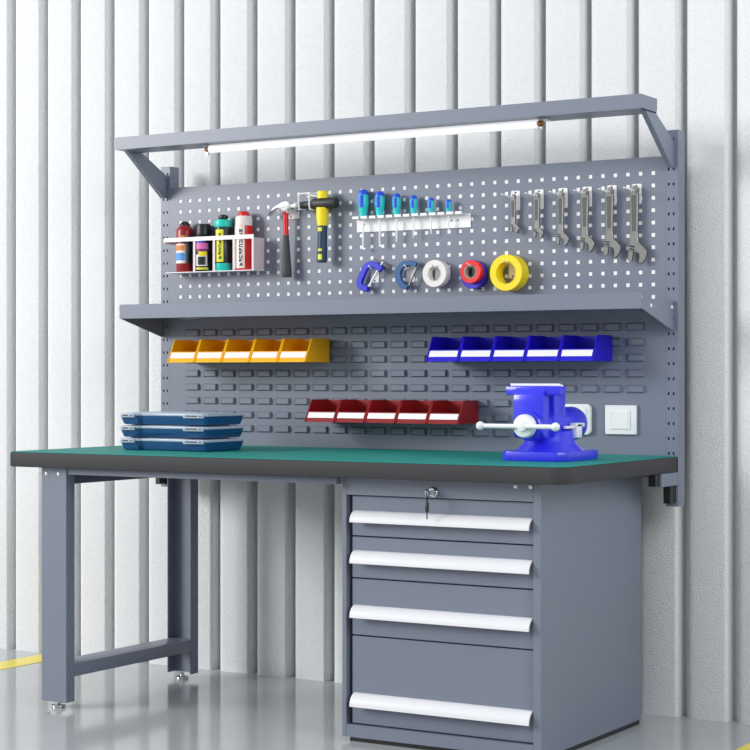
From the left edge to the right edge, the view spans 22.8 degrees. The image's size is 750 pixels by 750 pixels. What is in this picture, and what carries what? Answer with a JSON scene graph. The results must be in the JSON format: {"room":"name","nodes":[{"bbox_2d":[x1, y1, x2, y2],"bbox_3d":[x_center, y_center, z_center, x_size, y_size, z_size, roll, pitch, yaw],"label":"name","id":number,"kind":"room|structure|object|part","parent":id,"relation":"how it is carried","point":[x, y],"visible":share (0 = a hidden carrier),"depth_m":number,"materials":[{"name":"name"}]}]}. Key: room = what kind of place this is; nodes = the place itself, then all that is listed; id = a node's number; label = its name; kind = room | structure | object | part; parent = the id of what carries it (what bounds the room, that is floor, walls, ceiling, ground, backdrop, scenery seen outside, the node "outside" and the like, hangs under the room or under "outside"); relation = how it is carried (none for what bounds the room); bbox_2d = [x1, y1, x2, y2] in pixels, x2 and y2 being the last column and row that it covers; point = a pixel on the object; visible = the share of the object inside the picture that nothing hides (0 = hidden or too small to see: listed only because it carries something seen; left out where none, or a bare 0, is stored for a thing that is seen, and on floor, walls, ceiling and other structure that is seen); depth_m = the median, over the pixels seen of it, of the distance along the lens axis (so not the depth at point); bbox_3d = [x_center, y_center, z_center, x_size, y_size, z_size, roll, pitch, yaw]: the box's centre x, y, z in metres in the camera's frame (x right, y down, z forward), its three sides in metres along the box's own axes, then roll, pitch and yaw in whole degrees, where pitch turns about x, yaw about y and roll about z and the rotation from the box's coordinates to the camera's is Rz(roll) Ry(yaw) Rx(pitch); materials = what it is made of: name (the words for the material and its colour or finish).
{"room":"workshop","nodes":[
{"label":"workshop","id":0,"kind":"room"},
{"bbox_2d":[0,0,749,724],"bbox_3d":[-0.669,-1.058,6.708,11.749,4.200,0.154,0,0,31],"label":"wall","id":1,"kind":"structure","parent":0,"point":[80,224],"depth_m":6.43,"materials":[{"name":"metal"}]},
{"bbox_2d":[0,648,749,749],"bbox_3d":[-2.503,1.093,2.648,15.000,0.100,9.100,0,0,31],"label":"floor","id":2,"kind":"structure","parent":0,"point":[143,705],"depth_m":5.65,"materials":[{"name":"concrete"}]},
{"bbox_2d":[0,654,41,669],"bbox_3d":[-3.348,1.042,3.322,0.120,0.002,8.380,0,0,31],"label":"floor marking","id":3,"kind":"object","parent":2,"relation":"on","point":[36,658],"depth_m":6.74,"materials":[{"name":"yellow paint"}]},
{"bbox_2d":[42,468,341,708],"bbox_3d":[-0.402,0.666,5.842,1.091,0.752,0.688,0,0,31],"label":"frame","id":4,"kind":"object","parent":2,"relation":"on","point":[60,666],"visible":0.91,"depth_m":5.83,"materials":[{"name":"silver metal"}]},
{"bbox_3d":[-0.992,0.656,5.824,0.100,0.731,0.040,0,0,31],"label":"leg","id":5,"kind":"part","parent":4,"relation":"part of","materials":[{"name":"metal"}]},
{"bbox_3d":[-0.659,0.656,6.374,0.100,0.731,0.043,0,0,31],"label":"leg","id":6,"kind":"part","parent":4,"relation":"part of","materials":[{"name":"metal"}]},
{"bbox_3d":[-0.526,0.301,5.540,0.990,0.021,0.028,0,0,31],"label":"rail","id":7,"kind":"part","parent":4,"relation":"part of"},
{"bbox_2d":[10,445,677,484],"bbox_3d":[-0.128,0.267,5.698,1.934,0.048,0.779,0,0,31],"label":"countertop","id":8,"kind":"structure","parent":4,"relation":"on","point":[366,463],"depth_m":5.39,"materials":[{"name":"rubber"}]},
{"bbox_2d":[120,437,243,451],"bbox_3d":[-0.624,0.222,5.976,0.355,0.039,0.215,0,0,31],"label":"case","id":9,"kind":"object","parent":8,"relation":"on","point":[133,443],"visible":0.86,"depth_m":5.90,"materials":[{"name":"blue plastic"}]},
{"bbox_2d":[120,424,243,438],"bbox_3d":[-0.624,0.182,5.976,0.355,0.039,0.215,0,0,31],"label":"case","id":10,"kind":"object","parent":9,"relation":"on","point":[135,430],"visible":0.9,"depth_m":5.90,"materials":[{"name":"blue plastic"}]},
{"bbox_2d":[120,411,243,425],"bbox_3d":[-0.624,0.141,5.976,0.355,0.039,0.215,0,0,31],"label":"case","id":11,"kind":"object","parent":10,"relation":"on","point":[152,417],"visible":1,"depth_m":5.90,"materials":[{"name":"blue plastic"}]},
{"bbox_3d":[-0.622,0.127,5.980,0.355,0.011,0.206,0,0,31],"label":"case lid","id":12,"kind":"part","parent":11,"relation":"part of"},
{"bbox_3d":[-0.622,0.168,5.980,0.355,0.011,0.206,0,0,31],"label":"case lid","id":13,"kind":"part","parent":10,"relation":"part of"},
{"bbox_3d":[-0.622,0.208,5.980,0.355,0.011,0.206,0,0,31],"label":"case lid","id":14,"kind":"part","parent":9,"relation":"part of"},
{"bbox_2d":[156,130,684,506],"bbox_3d":[0.048,-0.167,5.986,1.930,1.121,0.209,0,0,31],"label":"pegboard","id":15,"kind":"object","parent":8,"relation":"attached to","point":[372,356],"visible":0.77,"depth_m":5.94,"materials":[{"name":"grey metal"}]},
{"bbox_3d":[-0.721,-0.167,6.542,0.038,1.121,0.052,0,0,31],"label":"post","id":16,"kind":"part","parent":15,"relation":"part of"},
{"bbox_2d":[167,339,200,362],"bbox_3d":[-0.621,-0.079,6.353,0.113,0.079,0.148,0,0,31],"label":"storage bin","id":17,"kind":"object","parent":15,"relation":"attached to","point":[182,351],"visible":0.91,"depth_m":6.33,"materials":[{"name":"yellow plastic"}]},
{"bbox_2d":[194,339,227,362],"bbox_3d":[-0.524,-0.079,6.294,0.113,0.079,0.148,0,0,31],"label":"storage bin","id":18,"kind":"object","parent":15,"relation":"attached to","point":[209,351],"visible":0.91,"depth_m":6.27,"materials":[{"name":"yellow plastic"}]},
{"bbox_2d":[164,234,264,273],"bbox_3d":[-0.553,-0.410,6.372,0.379,0.121,0.066,0,0,31],"label":"rack","id":19,"kind":"object","parent":15,"relation":"attached to","point":[257,243],"visible":0.98,"depth_m":6.29,"materials":[{"name":"metal"}]},
{"bbox_2d":[176,221,193,271],"bbox_3d":[-0.657,-0.441,6.434,0.061,0.176,0.061,0,0,31],"label":"spray can","id":20,"kind":"object","parent":19,"relation":"in","point":[184,250],"visible":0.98,"depth_m":6.41,"materials":[{"name":"red paint"}]},
{"bbox_2d":[176,253,184,260],"bbox_3d":[-0.672,-0.406,6.412,0.038,0.026,0.007,0,0,33],"label":"label","id":21,"kind":"object","parent":20,"relation":"attached to","point":[179,256],"depth_m":6.41,"materials":[{"name":"paper"}]},
{"bbox_2d":[195,224,211,271],"bbox_3d":[-0.590,-0.434,6.394,0.060,0.163,0.061,0,0,31],"label":"spray can","id":22,"kind":"object","parent":19,"relation":"in","point":[203,249],"visible":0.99,"depth_m":6.37,"materials":[{"name":"black plastic"}]},
{"bbox_2d":[198,257,205,264],"bbox_3d":[-0.594,-0.389,6.365,0.027,0.028,0.004,0,0,7],"label":"label","id":23,"kind":"object","parent":22,"relation":"on","point":[201,260],"depth_m":6.36,"materials":[{"name":"paper"}]},
{"bbox_3d":[-0.569,-0.464,6.344,0.379,0.014,0.002,0,0,31],"label":"rail","id":24,"kind":"part","parent":19,"relation":"part of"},
{"bbox_2d":[168,269,264,273],"bbox_3d":[-0.550,-0.351,6.370,0.372,0.002,0.066,0,0,31],"label":"shelf","id":25,"kind":"object","parent":19,"relation":"on","point":[233,270],"depth_m":6.34,"materials":[{"name":"metal"}]},
{"bbox_2d":[214,215,231,270],"bbox_3d":[-0.517,-0.449,6.350,0.062,0.192,0.062,0,0,31],"label":"spray can","id":26,"kind":"object","parent":19,"relation":"in","point":[223,226],"visible":0.98,"depth_m":6.33,"materials":[{"name":"green paint"}]},
{"bbox_2d":[235,211,252,269],"bbox_3d":[-0.445,-0.453,6.306,0.060,0.200,0.061,0,0,31],"label":"spray can","id":27,"kind":"object","parent":19,"relation":"in","point":[243,221],"visible":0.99,"depth_m":6.28,"materials":[{"name":"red metal"}]},
{"bbox_3d":[-0.394,-0.406,6.275,0.008,0.108,0.064,0,0,31],"label":"plate","id":28,"kind":"part","parent":19,"relation":"part of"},
{"bbox_2d":[221,339,262,362],"bbox_3d":[-0.428,-0.079,6.236,0.113,0.079,0.148,0,0,31],"label":"storage bin","id":29,"kind":"object","parent":15,"relation":"attached to","point":[236,350],"visible":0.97,"depth_m":6.22,"materials":[{"name":"yellow plastic"}]},
{"bbox_2d":[249,338,283,362],"bbox_3d":[-0.332,-0.079,6.178,0.113,0.079,0.148,0,0,31],"label":"storage bin","id":30,"kind":"object","parent":15,"relation":"attached to","point":[264,350],"visible":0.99,"depth_m":6.16,"materials":[{"name":"yellow plastic"}]},
{"bbox_2d":[277,209,298,218],"bbox_3d":[-0.290,-0.537,6.216,0.051,0.032,0.059,0,0,31],"label":"hook","id":31,"kind":"object","parent":15,"relation":"attached to","point":[293,213],"visible":0.93,"depth_m":6.23,"materials":[{"name":"grey metal"}]},
{"bbox_2d":[268,201,297,276],"bbox_3d":[-0.305,-0.451,6.223,0.118,0.253,0.035,0,0,31],"label":"hammer","id":32,"kind":"object","parent":31,"relation":"hanging from","point":[286,259],"visible":1,"depth_m":6.21,"materials":[{"name":"metal"}]},
{"bbox_3d":[-0.271,-0.537,6.238,0.042,0.032,0.002,0,0,31],"label":"plate","id":33,"kind":"part","parent":31,"relation":"part of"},
{"bbox_2d":[277,338,328,361],"bbox_3d":[-0.236,-0.079,6.120,0.113,0.079,0.148,0,0,31],"label":"storage bin","id":34,"kind":"object","parent":15,"relation":"attached to","point":[313,349],"visible":1,"depth_m":6.10,"materials":[{"name":"yellow plastic"}]},
{"bbox_2d":[298,192,316,210],"bbox_3d":[-0.220,-0.574,6.172,0.056,0.062,0.062,0,0,31],"label":"holder","id":35,"kind":"object","parent":15,"relation":"attached to","point":[307,194],"visible":0.89,"depth_m":6.16,"materials":[{"name":"metal"}]},
{"bbox_2d":[299,191,338,262],"bbox_3d":[-0.186,-0.486,6.142,0.145,0.235,0.041,0,0,31],"label":"mallet","id":36,"kind":"object","parent":35,"relation":"hanging from","point":[322,203],"visible":1,"depth_m":6.12,"materials":[{"name":"yellow plastic"}]},
{"bbox_3d":[-0.172,-0.592,6.134,0.036,0.024,0.037,0,0,31],"label":"handle","id":37,"kind":"part","parent":36,"relation":"part of","materials":[{"name":"yellow plastic"}]},
{"bbox_2d":[305,399,346,421],"bbox_3d":[-0.146,0.118,6.072,0.114,0.073,0.138,0,0,31],"label":"storage bin","id":38,"kind":"object","parent":15,"relation":"attached to","point":[319,410],"visible":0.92,"depth_m":6.06,"materials":[{"name":"red plastic"}]},
{"bbox_2d":[334,399,384,422],"bbox_3d":[-0.049,0.118,6.013,0.114,0.073,0.138,0,0,31],"label":"storage bin","id":39,"kind":"object","parent":15,"relation":"attached to","point":[349,410],"visible":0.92,"depth_m":6.01,"materials":[{"name":"red plastic"}]},
{"bbox_2d":[368,265,378,282],"bbox_3d":[-0.011,-0.330,6.057,0.031,0.062,0.043,0,0,31],"label":"hook","id":40,"kind":"object","parent":15,"relation":"attached to","point":[373,271],"visible":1,"depth_m":6.07,"materials":[{"name":"grey metal"}]},
{"bbox_2d":[356,258,389,291],"bbox_3d":[-0.005,-0.323,6.053,0.124,0.108,0.016,0,0,31],"label":"clamp","id":41,"kind":"object","parent":40,"relation":"hanging from","point":[378,266],"visible":1,"depth_m":6.06,"materials":[{"name":"metal"}]},
{"bbox_3d":[0.000,-0.330,6.074,0.031,0.062,0.002,0,0,31],"label":"plate","id":42,"kind":"part","parent":40,"relation":"part of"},
{"bbox_2d":[364,400,400,422],"bbox_3d":[0.049,0.118,5.954,0.114,0.073,0.138,0,0,31],"label":"storage bin","id":43,"kind":"object","parent":15,"relation":"attached to","point":[379,411],"visible":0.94,"depth_m":5.94,"materials":[{"name":"red plastic"}]},
{"bbox_2d":[115,93,673,198],"bbox_3d":[0.006,-0.708,5.919,1.915,0.188,0.260,0,0,31],"label":"lamp canopy","id":44,"kind":"object","parent":15,"relation":"attached to","point":[134,147],"depth_m":5.76,"materials":[{"name":"metal"}]},
{"bbox_3d":[-0.791,-0.687,6.426,0.016,0.146,0.218,0,0,31],"label":"arm","id":45,"kind":"part","parent":44,"relation":"part of"},
{"bbox_3d":[-0.028,-0.742,5.858,1.265,0.036,0.044,0,0,31],"label":"tube light","id":46,"kind":"part","parent":44,"relation":"part of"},
{"bbox_3d":[0.827,-0.687,5.448,0.016,0.146,0.218,0,0,31],"label":"arm","id":47,"kind":"part","parent":44,"relation":"part of"},
{"bbox_2d":[119,292,673,336],"bbox_3d":[0.011,-0.184,5.928,1.914,0.105,0.242,0,0,31],"label":"shelf","id":48,"kind":"object","parent":15,"relation":"attached to","point":[149,317],"visible":1,"depth_m":5.75,"materials":[{"name":"metal"}]},
{"bbox_2d":[404,264,414,281],"bbox_3d":[0.104,-0.328,5.988,0.031,0.062,0.043,0,0,31],"label":"hook","id":49,"kind":"object","parent":15,"relation":"attached to","point":[410,270],"visible":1,"depth_m":6.00,"materials":[{"name":"grey metal"}]},
{"bbox_2d":[395,260,419,289],"bbox_3d":[0.105,-0.319,5.987,0.089,0.094,0.016,0,0,31],"label":"clamp","id":50,"kind":"object","parent":49,"relation":"hanging from","point":[399,270],"visible":1,"depth_m":5.99,"materials":[{"name":"blue metal"}]},
{"bbox_2d":[352,211,470,232],"bbox_3d":[0.113,-0.490,5.986,0.424,0.050,0.037,0,0,31],"label":"rack","id":51,"kind":"object","parent":15,"relation":"attached to","point":[459,219],"visible":1,"depth_m":5.99,"materials":[{"name":"white metal"}]},
{"bbox_2d":[358,189,368,248],"bbox_3d":[-0.039,-0.505,6.074,0.037,0.195,0.037,0,0,31],"label":"screwdriver","id":52,"kind":"object","parent":51,"relation":"in","point":[363,196],"visible":1,"depth_m":6.06,"materials":[{"name":"teal plastic"}]},
{"bbox_3d":[-0.039,-0.556,6.074,0.037,0.093,0.037,0,0,31],"label":"handle","id":53,"kind":"part","parent":52,"relation":"part of","materials":[{"name":"teal plastic"}]},
{"bbox_2d":[375,191,384,246],"bbox_3d":[0.015,-0.504,6.041,0.034,0.179,0.034,0,0,31],"label":"screwdriver","id":54,"kind":"object","parent":51,"relation":"in","point":[379,196],"visible":1,"depth_m":6.03,"materials":[{"name":"teal plastic"}]},
{"bbox_3d":[0.015,-0.551,6.041,0.034,0.084,0.034,0,0,31],"label":"handle","id":55,"kind":"part","parent":54,"relation":"part of","materials":[{"name":"teal plastic"}]},
{"bbox_2d":[392,193,400,241],"bbox_3d":[0.070,-0.505,6.008,0.029,0.157,0.029,0,0,31],"label":"screwdriver","id":56,"kind":"object","parent":51,"relation":"in","point":[396,198],"visible":1,"depth_m":6.00,"materials":[{"name":"teal plastic"}]},
{"bbox_3d":[0.070,-0.546,6.008,0.029,0.074,0.029,0,0,31],"label":"handle","id":57,"kind":"part","parent":56,"relation":"part of","materials":[{"name":"teal plastic"}]},
{"bbox_2d":[410,195,417,237],"bbox_3d":[0.124,-0.507,5.975,0.026,0.136,0.026,0,0,31],"label":"screwdriver","id":58,"kind":"object","parent":51,"relation":"in","point":[413,199],"visible":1,"depth_m":5.97,"materials":[{"name":"teal plastic"}]},
{"bbox_3d":[0.124,-0.542,5.975,0.026,0.065,0.026,0,0,31],"label":"handle","id":59,"kind":"part","parent":58,"relation":"part of","materials":[{"name":"teal plastic"}]},
{"bbox_2d":[428,198,433,233],"bbox_3d":[0.179,-0.506,5.942,0.022,0.115,0.022,0,0,31],"label":"screwdriver","id":60,"kind":"object","parent":51,"relation":"in","point":[430,200],"visible":1,"depth_m":5.93,"materials":[{"name":"teal plastic"}]},
{"bbox_3d":[0.179,-0.536,5.942,0.022,0.054,0.022,0,0,31],"label":"handle","id":61,"kind":"part","parent":60,"relation":"part of","materials":[{"name":"teal plastic"}]},
{"bbox_2d":[446,200,451,230],"bbox_3d":[0.234,-0.505,5.909,0.019,0.100,0.020,0,0,31],"label":"screwdriver","id":62,"kind":"object","parent":51,"relation":"in","point":[448,202],"visible":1,"depth_m":5.90,"materials":[{"name":"teal plastic"}]},
{"bbox_3d":[0.234,-0.532,5.909,0.019,0.045,0.019,0,0,31],"label":"handle","id":63,"kind":"part","parent":62,"relation":"part of","materials":[{"name":"teal plastic"}]},
{"bbox_2d":[395,400,432,423],"bbox_3d":[0.146,0.118,5.895,0.114,0.073,0.138,0,0,31],"label":"storage bin","id":64,"kind":"object","parent":15,"relation":"attached to","point":[410,411],"visible":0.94,"depth_m":5.89,"materials":[{"name":"red plastic"}]},
{"bbox_2d":[431,264,440,279],"bbox_3d":[0.193,-0.326,5.928,0.031,0.062,0.053,0,0,31],"label":"hook","id":65,"kind":"object","parent":15,"relation":"attached to","point":[437,270],"visible":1,"depth_m":5.95,"materials":[{"name":"grey metal"}]},
{"bbox_2d":[423,260,450,287],"bbox_3d":[0.196,-0.321,5.934,0.087,0.087,0.032,0,0,31],"label":"tape roll","id":66,"kind":"object","parent":65,"relation":"hanging from","point":[444,278],"visible":1,"depth_m":5.92,"materials":[{"name":"plastic"}]},
{"bbox_3d":[0.206,-0.326,5.950,0.031,0.062,0.002,0,0,31],"label":"plate","id":67,"kind":"part","parent":65,"relation":"part of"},
{"bbox_2d":[426,336,463,361],"bbox_3d":[0.243,-0.079,5.832,0.114,0.079,0.146,0,0,31],"label":"storage bin","id":68,"kind":"object","parent":15,"relation":"attached to","point":[441,349],"visible":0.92,"depth_m":5.81,"materials":[{"name":"blue plastic"}]},
{"bbox_2d":[426,400,477,423],"bbox_3d":[0.243,0.118,5.836,0.114,0.073,0.138,0,0,31],"label":"storage bin","id":69,"kind":"object","parent":15,"relation":"attached to","point":[441,411],"visible":0.95,"depth_m":5.82,"materials":[{"name":"red plastic"}]},
{"bbox_2d":[467,263,475,276],"bbox_3d":[0.305,-0.324,5.852,0.031,0.062,0.067,0,0,31],"label":"hook","id":70,"kind":"object","parent":15,"relation":"attached to","point":[472,267],"visible":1,"depth_m":5.88,"materials":[{"name":"grey metal"}]},
{"bbox_2d":[460,260,483,283],"bbox_3d":[0.305,-0.322,5.847,0.073,0.073,0.024,0,0,31],"label":"tape roll","id":71,"kind":"object","parent":70,"relation":"hanging from","point":[477,277],"visible":1,"depth_m":5.84,"materials":[{"name":"plastic"}]},
{"bbox_2d":[460,260,487,288],"bbox_3d":[0.313,-0.315,5.869,0.090,0.090,0.022,0,0,31],"label":"tape roll","id":72,"kind":"object","parent":70,"relation":"hanging from","point":[482,282],"visible":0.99,"depth_m":5.85,"materials":[{"name":"plastic"}]},
{"bbox_2d":[458,336,499,361],"bbox_3d":[0.341,-0.079,5.773,0.114,0.079,0.146,0,0,31],"label":"storage bin","id":73,"kind":"object","parent":15,"relation":"attached to","point":[473,349],"visible":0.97,"depth_m":5.77,"materials":[{"name":"blue plastic"}]},
{"bbox_2d":[503,259,515,277],"bbox_3d":[0.414,-0.331,5.785,0.031,0.062,0.069,0,0,31],"label":"hook","id":74,"kind":"object","parent":15,"relation":"attached to","point":[512,272],"visible":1,"depth_m":5.81,"materials":[{"name":"grey metal"}]},
{"bbox_2d":[490,255,528,291],"bbox_3d":[0.418,-0.315,5.791,0.113,0.113,0.048,0,0,31],"label":"tape roll","id":75,"kind":"object","parent":74,"relation":"hanging from","point":[520,279],"visible":0.99,"depth_m":5.77,"materials":[{"name":"yellow plastic"}]},
{"bbox_3d":[0.432,-0.331,5.813,0.031,0.062,0.002,0,0,31],"label":"plate","id":76,"kind":"part","parent":74,"relation":"part of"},
{"bbox_2d":[501,191,519,210],"bbox_3d":[0.414,-0.542,5.768,0.031,0.062,0.098,0,0,31],"label":"hook","id":77,"kind":"object","parent":15,"relation":"attached to","point":[517,193],"visible":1,"depth_m":5.80,"materials":[{"name":"grey metal"}]},
{"bbox_2d":[510,194,519,232],"bbox_3d":[0.435,-0.500,5.793,0.030,0.123,0.010,0,0,31],"label":"wrench","id":78,"kind":"object","parent":77,"relation":"hanging from","point":[514,224],"visible":1,"depth_m":5.79,"materials":[{"name":"grey metal"}]},
{"bbox_3d":[0.429,-0.516,5.792,0.010,0.051,0.001,0,0,31],"label":"handle panel","id":79,"kind":"part","parent":78,"relation":"part of","materials":[{"name":"grey metal"}]},
{"bbox_3d":[0.439,-0.542,5.809,0.031,0.062,0.002,0,0,31],"label":"plate","id":80,"kind":"part","parent":77,"relation":"part of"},
{"bbox_2d":[490,335,542,361],"bbox_3d":[0.438,-0.079,5.714,0.114,0.079,0.146,0,0,31],"label":"storage bin","id":81,"kind":"object","parent":15,"relation":"attached to","point":[506,348],"visible":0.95,"depth_m":5.70,"materials":[{"name":"blue plastic"}]},
{"bbox_2d":[525,189,543,208],"bbox_3d":[0.484,-0.542,5.726,0.031,0.062,0.098,0,0,31],"label":"hook","id":82,"kind":"object","parent":15,"relation":"attached to","point":[541,191],"visible":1,"depth_m":5.76,"materials":[{"name":"grey metal"}]},
{"bbox_2d":[533,192,543,238],"bbox_3d":[0.505,-0.491,5.751,0.033,0.144,0.010,0,0,31],"label":"wrench","id":83,"kind":"object","parent":82,"relation":"hanging from","point":[537,228],"visible":1,"depth_m":5.75,"materials":[{"name":"grey metal"}]},
{"bbox_3d":[0.498,-0.508,5.750,0.011,0.065,0.001,0,0,31],"label":"handle panel","id":84,"kind":"part","parent":83,"relation":"part of","materials":[{"name":"grey metal"}]},
{"bbox_3d":[0.509,-0.542,5.767,0.031,0.062,0.002,0,0,31],"label":"plate","id":85,"kind":"part","parent":82,"relation":"part of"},
{"bbox_2d":[524,335,563,361],"bbox_3d":[0.535,-0.079,5.655,0.114,0.079,0.146,0,0,31],"label":"storage bin","id":86,"kind":"object","parent":15,"relation":"attached to","point":[539,348],"visible":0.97,"depth_m":5.63,"materials":[{"name":"blue plastic"}]},
{"bbox_2d":[549,188,567,207],"bbox_3d":[0.554,-0.542,5.684,0.031,0.062,0.098,0,0,31],"label":"hook","id":87,"kind":"object","parent":15,"relation":"attached to","point":[565,190],"visible":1,"depth_m":5.72,"materials":[{"name":"grey metal"}]},
{"bbox_2d":[556,191,568,245],"bbox_3d":[0.576,-0.478,5.708,0.041,0.171,0.010,0,0,31],"label":"wrench","id":88,"kind":"object","parent":87,"relation":"hanging from","point":[560,199],"visible":1,"depth_m":5.71,"materials":[{"name":"grey metal"}]},
{"bbox_3d":[0.568,-0.500,5.707,0.013,0.079,0.001,0,0,31],"label":"handle panel","id":89,"kind":"part","parent":88,"relation":"part of","materials":[{"name":"grey metal"}]},
{"bbox_3d":[0.578,-0.542,5.725,0.031,0.062,0.002,0,0,31],"label":"plate","id":90,"kind":"part","parent":87,"relation":"part of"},
{"bbox_2d":[565,404,591,434],"bbox_3d":[0.618,0.138,5.693,0.095,0.094,0.016,0,0,31],"label":"socket plate","id":91,"kind":"object","parent":15,"relation":"attached to","point":[586,409],"visible":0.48,"depth_m":5.67,"materials":[{"name":"white plastic"}]},
{"bbox_2d":[573,186,591,206],"bbox_3d":[0.623,-0.542,5.642,0.031,0.062,0.098,0,0,31],"label":"hook","id":92,"kind":"object","parent":15,"relation":"attached to","point":[589,189],"visible":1,"depth_m":5.68,"materials":[{"name":"grey metal"}]},
{"bbox_2d":[580,189,594,251],"bbox_3d":[0.647,-0.468,5.665,0.047,0.193,0.011,0,0,31],"label":"wrench","id":93,"kind":"object","parent":92,"relation":"hanging from","point":[585,238],"visible":1,"depth_m":5.66,"materials":[{"name":"grey metal"}]},
{"bbox_3d":[0.637,-0.494,5.665,0.014,0.090,0.001,0,0,31],"label":"handle panel","id":94,"kind":"part","parent":93,"relation":"part of","materials":[{"name":"grey metal"}]},
{"bbox_3d":[0.648,-0.542,5.683,0.031,0.062,0.002,0,0,31],"label":"plate","id":95,"kind":"part","parent":92,"relation":"part of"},
{"bbox_2d":[558,335,611,360],"bbox_3d":[0.633,-0.079,5.596,0.114,0.079,0.146,0,0,31],"label":"storage bin","id":96,"kind":"object","parent":15,"relation":"attached to","point":[573,347],"visible":1,"depth_m":5.58,"materials":[{"name":"blue plastic"}]},
{"bbox_2d":[598,185,616,205],"bbox_3d":[0.693,-0.542,5.599,0.031,0.062,0.098,0,0,31],"label":"hook","id":97,"kind":"object","parent":15,"relation":"attached to","point":[614,187],"visible":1,"depth_m":5.63,"materials":[{"name":"grey metal"}]},
{"bbox_3d":[0.718,-0.542,5.640,0.031,0.062,0.002,0,0,31],"label":"plate","id":98,"kind":"part","parent":97,"relation":"part of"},
{"bbox_2d":[604,187,620,257],"bbox_3d":[0.718,-0.459,5.622,0.054,0.214,0.011,0,0,31],"label":"wrench","id":99,"kind":"object","parent":97,"relation":"hanging from","point":[610,241],"visible":1,"depth_m":5.62,"materials":[{"name":"grey metal"}]},
{"bbox_3d":[0.707,-0.490,5.622,0.015,0.097,0.001,0,0,31],"label":"handle panel","id":100,"kind":"part","parent":99,"relation":"part of","materials":[{"name":"grey metal"}]},
{"bbox_2d":[605,405,636,434],"bbox_3d":[0.742,0.138,5.619,0.103,0.089,0.014,0,0,31],"label":"switch plate","id":101,"kind":"object","parent":15,"relation":"attached to","point":[619,419],"visible":1,"depth_m":5.61,"materials":[{"name":"white plastic"}]},
{"bbox_3d":[0.740,0.138,5.615,0.064,0.058,0.002,0,0,31],"label":"switch frame","id":102,"kind":"part","parent":101,"relation":"part of","materials":[{"name":"white plastic"}]},
{"bbox_2d":[623,184,640,203],"bbox_3d":[0.762,-0.542,5.558,0.031,0.062,0.098,0,0,31],"label":"hook","id":103,"kind":"object","parent":15,"relation":"attached to","point":[638,185],"visible":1,"depth_m":5.59,"materials":[{"name":"grey metal"}]},
{"bbox_3d":[0.787,-0.542,5.598,0.031,0.062,0.002,0,0,31],"label":"plate","id":104,"kind":"part","parent":103,"relation":"part of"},
{"bbox_2d":[628,185,647,263],"bbox_3d":[0.788,-0.449,5.579,0.060,0.236,0.012,0,0,31],"label":"wrench","id":105,"kind":"object","parent":103,"relation":"hanging from","point":[635,245],"visible":1,"depth_m":5.58,"materials":[{"name":"grey metal"}]},
{"bbox_3d":[0.776,-0.483,5.580,0.016,0.108,0.001,0,0,31],"label":"handle panel","id":106,"kind":"part","parent":105,"relation":"part of","materials":[{"name":"grey metal"}]},
{"bbox_3d":[0.898,-0.167,5.564,0.038,1.121,0.052,0,0,31],"label":"post","id":107,"kind":"part","parent":15,"relation":"part of","materials":[{"name":"metal"}]},
{"bbox_2d":[476,383,597,461],"bbox_3d":[0.480,0.134,5.287,0.256,0.216,0.356,0,0,31],"label":"bench vise","id":108,"kind":"object","parent":8,"relation":"on","point":[549,429],"visible":1,"depth_m":5.20,"materials":[{"name":"blue metal"}]},
{"bbox_3d":[0.453,0.040,5.259,0.152,0.028,0.012,0,0,31],"label":"jaw plate","id":109,"kind":"part","parent":108,"relation":"part of","materials":[{"name":"metal"}]},
{"bbox_3d":[0.456,0.042,5.220,0.158,0.026,0.006,0,0,31],"label":"jaw plate","id":110,"kind":"part","parent":108,"relation":"part of","materials":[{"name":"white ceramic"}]},
{"bbox_3d":[0.499,0.229,5.290,0.202,0.027,0.250,0,0,31],"label":"plate","id":111,"kind":"part","parent":108,"relation":"part of","materials":[{"name":"metal"}]},
{"bbox_3d":[0.562,0.160,5.279,0.020,0.042,0.115,0,0,31],"label":"lock lever","id":112,"kind":"part","parent":108,"relation":"part of","materials":[{"name":"metal"}]},
{"bbox_2d":[342,476,640,749],"bbox_3d":[0.338,0.666,5.401,0.629,0.752,0.723,0,0,31],"label":"base cabinet","id":113,"kind":"object","parent":2,"relation":"on","point":[476,615],"visible":0.98,"depth_m":5.16,"materials":[{"name":"grey metal"}]},
{"bbox_3d":[0.176,0.921,5.128,0.564,0.037,0.030,0,0,31],"label":"handle","id":114,"kind":"part","parent":113,"relation":"part of","materials":[{"name":"white metal"}]},
{"bbox_3d":[0.176,0.671,5.128,0.564,0.034,0.030,0,0,31],"label":"handle","id":115,"kind":"part","parent":113,"relation":"part of","materials":[{"name":"white metal"}]},
{"bbox_3d":[0.176,0.517,5.128,0.564,0.036,0.030,0,0,31],"label":"handle","id":116,"kind":"part","parent":113,"relation":"part of","materials":[{"name":"white metal"}]},
{"bbox_3d":[0.176,0.402,5.128,0.564,0.032,0.030,0,0,31],"label":"handle","id":117,"kind":"part","parent":113,"relation":"part of","materials":[{"name":"white metal"}]},
{"bbox_3d":[0.343,0.867,5.410,0.574,0.248,0.626,0,0,31],"label":"drawer","id":118,"kind":"part","parent":113,"relation":"part of","materials":[{"name":"metal"}]},
{"bbox_3d":[0.343,0.659,5.410,0.574,0.159,0.626,0,0,31],"label":"drawer","id":119,"kind":"part","parent":113,"relation":"part of","materials":[{"name":"metal"}]},
{"bbox_3d":[0.343,0.519,5.410,0.574,0.116,0.626,0,0,31],"label":"drawer","id":120,"kind":"part","parent":113,"relation":"part of","materials":[{"name":"metal"}]},
{"bbox_3d":[0.343,0.401,5.410,0.574,0.114,0.626,0,0,31],"label":"drawer","id":121,"kind":"part","parent":113,"relation":"part of","materials":[{"name":"metal"}]},
{"bbox_2d":[736,743,749,749],"bbox_3d":[-0.926,1.042,1.858,0.120,0.002,8.380,0,0,31],"label":"floor marking","id":122,"kind":"object","parent":2,"relation":"on","point":[747,746],"depth_m":5.19,"materials":[{"name":"yellow paint"}]}
]}

